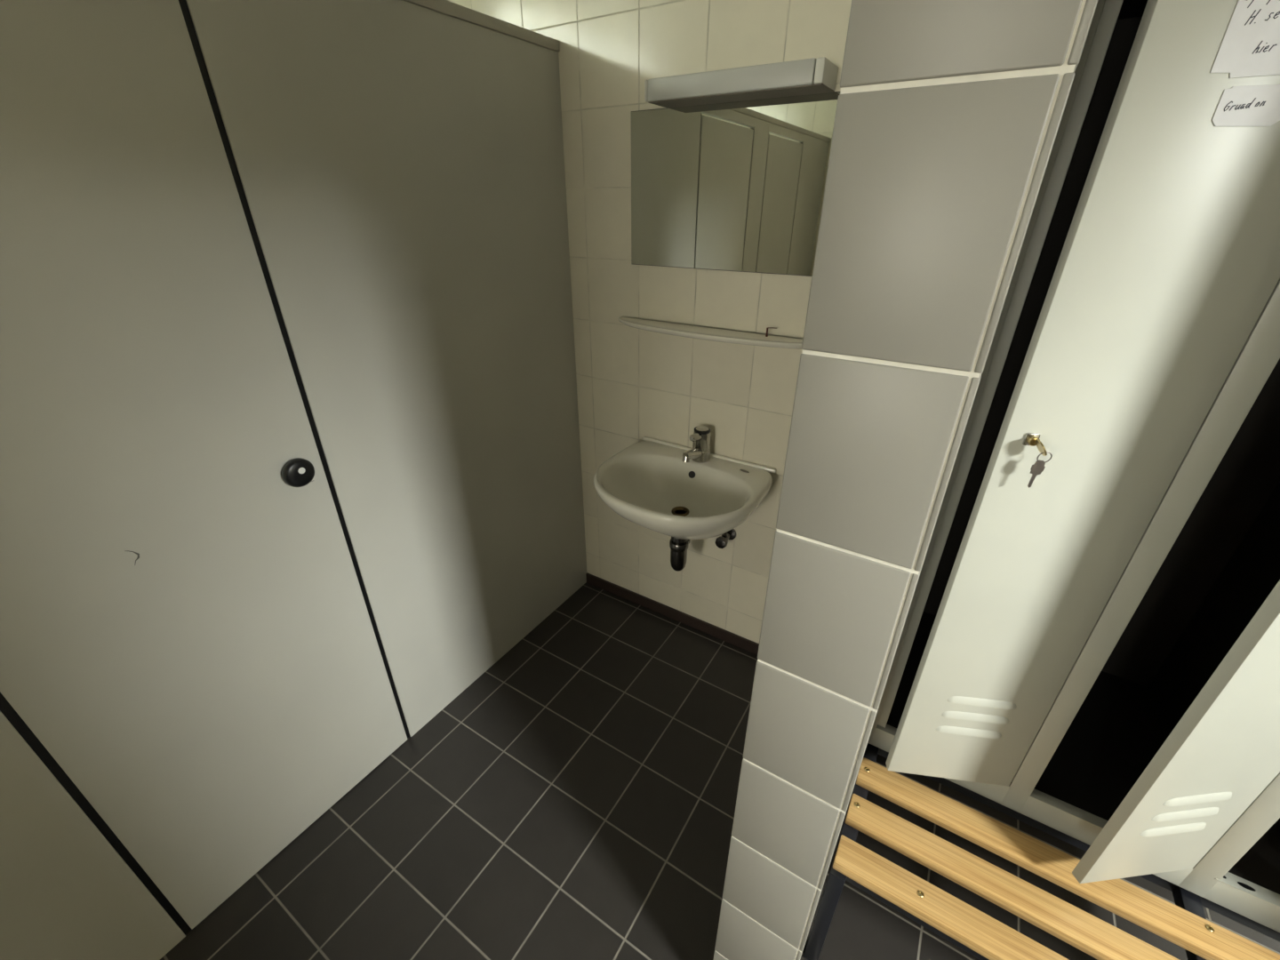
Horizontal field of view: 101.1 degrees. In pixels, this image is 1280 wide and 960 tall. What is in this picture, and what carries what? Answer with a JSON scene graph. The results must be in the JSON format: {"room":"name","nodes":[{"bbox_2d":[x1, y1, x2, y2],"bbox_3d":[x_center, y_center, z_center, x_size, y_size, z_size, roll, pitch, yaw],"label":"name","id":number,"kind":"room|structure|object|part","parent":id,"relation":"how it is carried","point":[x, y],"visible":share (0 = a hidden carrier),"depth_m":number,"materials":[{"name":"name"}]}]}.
{"room":"changing room","nodes":[
{"label":"changing room","id":0,"kind":"room"},
{"bbox_2d":[447,0,851,643],"bbox_3d":[1.323,-0.251,1.101,6.250,2.550,0.200,16,32,28],"label":"wall","id":1,"kind":"structure","parent":0,"point":[633,384],"depth_m":1.67,"materials":[{"name":"tile"}]},
{"bbox_2d":[585,572,759,655],"bbox_3d":[0.224,0.590,2.182,1.110,0.050,0.009,16,32,28],"label":"baseboard","id":2,"kind":"structure","parent":1,"relation":"attached to","point":[728,636],"depth_m":2.22,"materials":[{"name":"tile"}]},
{"bbox_2d":[593,436,775,539],"bbox_3d":[0.110,0.083,1.704,0.530,0.216,0.448,16,32,28],"label":"washbasin","id":3,"kind":"object","parent":1,"relation":"attached to","point":[648,484],"visible":0.99,"depth_m":1.74,"materials":[{"name":"white ceramic"}]},
{"bbox_2d":[669,536,690,571],"bbox_3d":[0.173,0.210,1.885,0.070,0.179,0.211,16,32,28],"label":"trap","id":4,"kind":"object","parent":3,"relation":"attached to","point":[678,547],"visible":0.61,"depth_m":1.81,"materials":[{"name":"silver metal"}]},
{"bbox_2d":[682,425,710,463],"bbox_3d":[0.181,-0.104,1.724,0.064,0.112,0.151,16,32,28],"label":"tap","id":5,"kind":"object","parent":3,"relation":"on","point":[700,452],"visible":1,"depth_m":1.72,"materials":[{"name":"silver metal"}]},
{"bbox_3d":[0.169,-0.080,1.714,0.037,0.055,0.104,16,32,28],"label":"spout","id":6,"kind":"part","parent":5,"relation":"part of","materials":[{"name":"silver metal"}]},
{"bbox_3d":[0.182,-0.137,1.708,0.030,0.039,0.070,16,32,28],"label":"lever","id":7,"kind":"part","parent":5,"relation":"part of","materials":[{"name":"silver metal"}]},
{"bbox_2d":[618,316,802,349],"bbox_3d":[0.201,-0.439,1.590,0.690,0.023,0.113,16,32,28],"label":"shelf","id":8,"kind":"object","parent":1,"relation":"attached to","point":[677,329],"visible":0.86,"depth_m":1.56,"materials":[{"name":"white ceramic"}]},
{"bbox_2d":[765,327,776,336],"bbox_3d":[0.377,-0.425,1.514,0.030,0.027,0.006,9,29,17],"label":"pin","id":9,"kind":"object","parent":8,"relation":"on","point":[767,328],"visible":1,"depth_m":1.51,"materials":[{"name":"silver metal"}]},
{"bbox_2d":[715,528,736,548],"bbox_3d":[0.303,0.177,1.861,0.054,0.123,0.082,16,32,28],"label":"angle valve","id":10,"kind":"object","parent":1,"relation":"attached to","point":[722,541],"visible":0.67,"depth_m":1.86,"materials":[{"name":"silver metal"}]},
{"bbox_3d":[0.286,0.220,1.854,0.044,0.044,0.020,16,32,28],"label":"valve handle","id":11,"kind":"part","parent":10,"relation":"part of","materials":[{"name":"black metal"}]},
{"bbox_2d":[631,91,839,276],"bbox_3d":[0.229,-0.796,1.454,0.603,0.405,0.006,16,32,28],"label":"wall mirror","id":12,"kind":"object","parent":1,"relation":"attached to","point":[738,186],"visible":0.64,"depth_m":1.44,"materials":[{"name":"silver mirror"}]},
{"bbox_2d":[644,56,838,108],"bbox_3d":[0.234,-0.966,1.290,0.458,0.050,0.113,16,32,28],"label":"lamp","id":13,"kind":"object","parent":1,"relation":"attached to","point":[806,76],"visible":1,"depth_m":1.24,"materials":[{"name":"white plastic"}]},
{"bbox_2d":[160,582,1279,959],"bbox_3d":[-0.178,2.027,-0.393,6.250,0.100,5.828,16,32,28],"label":"floor","id":14,"kind":"structure","parent":0,"point":[576,800],"depth_m":1.47,"materials":[{"name":"tile"}]},
{"bbox_2d":[0,0,587,959],"bbox_3d":[-1.052,0.189,0.865,0.074,1.981,3.028,16,32,28],"label":"toilet cubicle","id":15,"kind":"object","parent":14,"relation":"on","point":[290,460],"visible":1,"depth_m":1.12,"materials":[{"name":"laminate"}]},
{"bbox_3d":[-1.158,0.270,0.738,0.030,1.955,0.215,16,32,28],"label":"fixed panel","id":16,"kind":"part","parent":15,"relation":"part of","materials":[{"name":"laminate"}]},
{"bbox_3d":[-0.933,0.125,1.066,0.030,1.899,0.604,16,32,28],"label":"door","id":17,"kind":"part","parent":15,"relation":"part of","materials":[{"name":"laminate"}]},
{"bbox_3d":[-0.780,-0.017,1.203,0.030,0.067,0.067,16,32,28],"label":"door knob","id":18,"kind":"part","parent":15,"relation":"part of","materials":[{"name":"black plastic"}]},
{"bbox_3d":[-0.510,-0.208,1.651,0.030,1.955,0.960,16,32,28],"label":"fixed panel","id":19,"kind":"part","parent":15,"relation":"part of","materials":[{"name":"laminate"}]},
{"bbox_3d":[-1.061,-0.680,0.416,0.048,0.026,3.028,16,32,28],"label":"rail","id":20,"kind":"part","parent":15,"relation":"part of","materials":[{"name":"paint"}]},
{"bbox_2d":[803,743,1279,959],"bbox_3d":[0.979,0.885,1.224,0.904,0.422,0.817,16,32,28],"label":"slatted bench","id":21,"kind":"object","parent":14,"relation":"on","point":[1184,924],"visible":0.72,"depth_m":1.00,"materials":[{"name":"brown wood"}]},
{"bbox_3d":[0.404,0.953,1.153,0.032,0.364,0.032,16,32,28],"label":"leg","id":22,"kind":"part","parent":21,"relation":"part of","materials":[{"name":"black metal"}]},
{"bbox_2d":[867,0,1279,932],"bbox_3d":[1.039,-0.080,0.758,0.977,1.755,0.734,16,32,28],"label":"locker","id":23,"kind":"object","parent":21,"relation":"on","point":[1090,651],"visible":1,"depth_m":0.84,"materials":[{"name":"white metal"}]},
{"bbox_2d":[1026,435,1052,487],"bbox_3d":[0.576,-0.026,0.775,0.024,0.075,0.034,-11,30,-20],"label":"key","id":24,"kind":"object","parent":23,"relation":"hanging from","point":[1038,467],"visible":1,"depth_m":0.77,"materials":[{"name":"gold metal"}]},
{"bbox_3d":[0.915,0.003,0.599,0.232,1.631,0.019,-3,28,-6],"label":"door","id":25,"kind":"part","parent":23,"relation":"part of","materials":[{"name":"grey paint"}]},
{"bbox_2d":[1210,0,1279,78],"bbox_3d":[0.684,-0.511,0.523,0.140,0.179,0.001,4,28,7],"label":"paper note","id":26,"kind":"object","parent":23,"relation":"attached to","point":[1250,46],"visible":1,"depth_m":0.56,"materials":[{"name":"white paper"}]},
{"bbox_2d":[1212,84,1279,126],"bbox_3d":[0.684,-0.409,0.576,0.092,0.038,0.001,4,28,7],"label":"paper note","id":27,"kind":"object","parent":23,"relation":"attached to","point":[1244,105],"visible":1,"depth_m":0.58,"materials":[{"name":"white paper"}]},
{"bbox_3d":[1.173,0.759,0.915,0.259,0.002,0.027,16,32,28],"label":"sill plate","id":28,"kind":"part","parent":23,"relation":"part of","materials":[{"name":"grey paint"}]},
{"bbox_2d":[713,0,1097,959],"bbox_3d":[0.487,-0.160,0.923,0.148,2.550,1.028,16,32,28],"label":"wall","id":29,"kind":"structure","parent":0,"point":[948,113],"depth_m":0.46,"materials":[{"name":"tile"}]}
]}

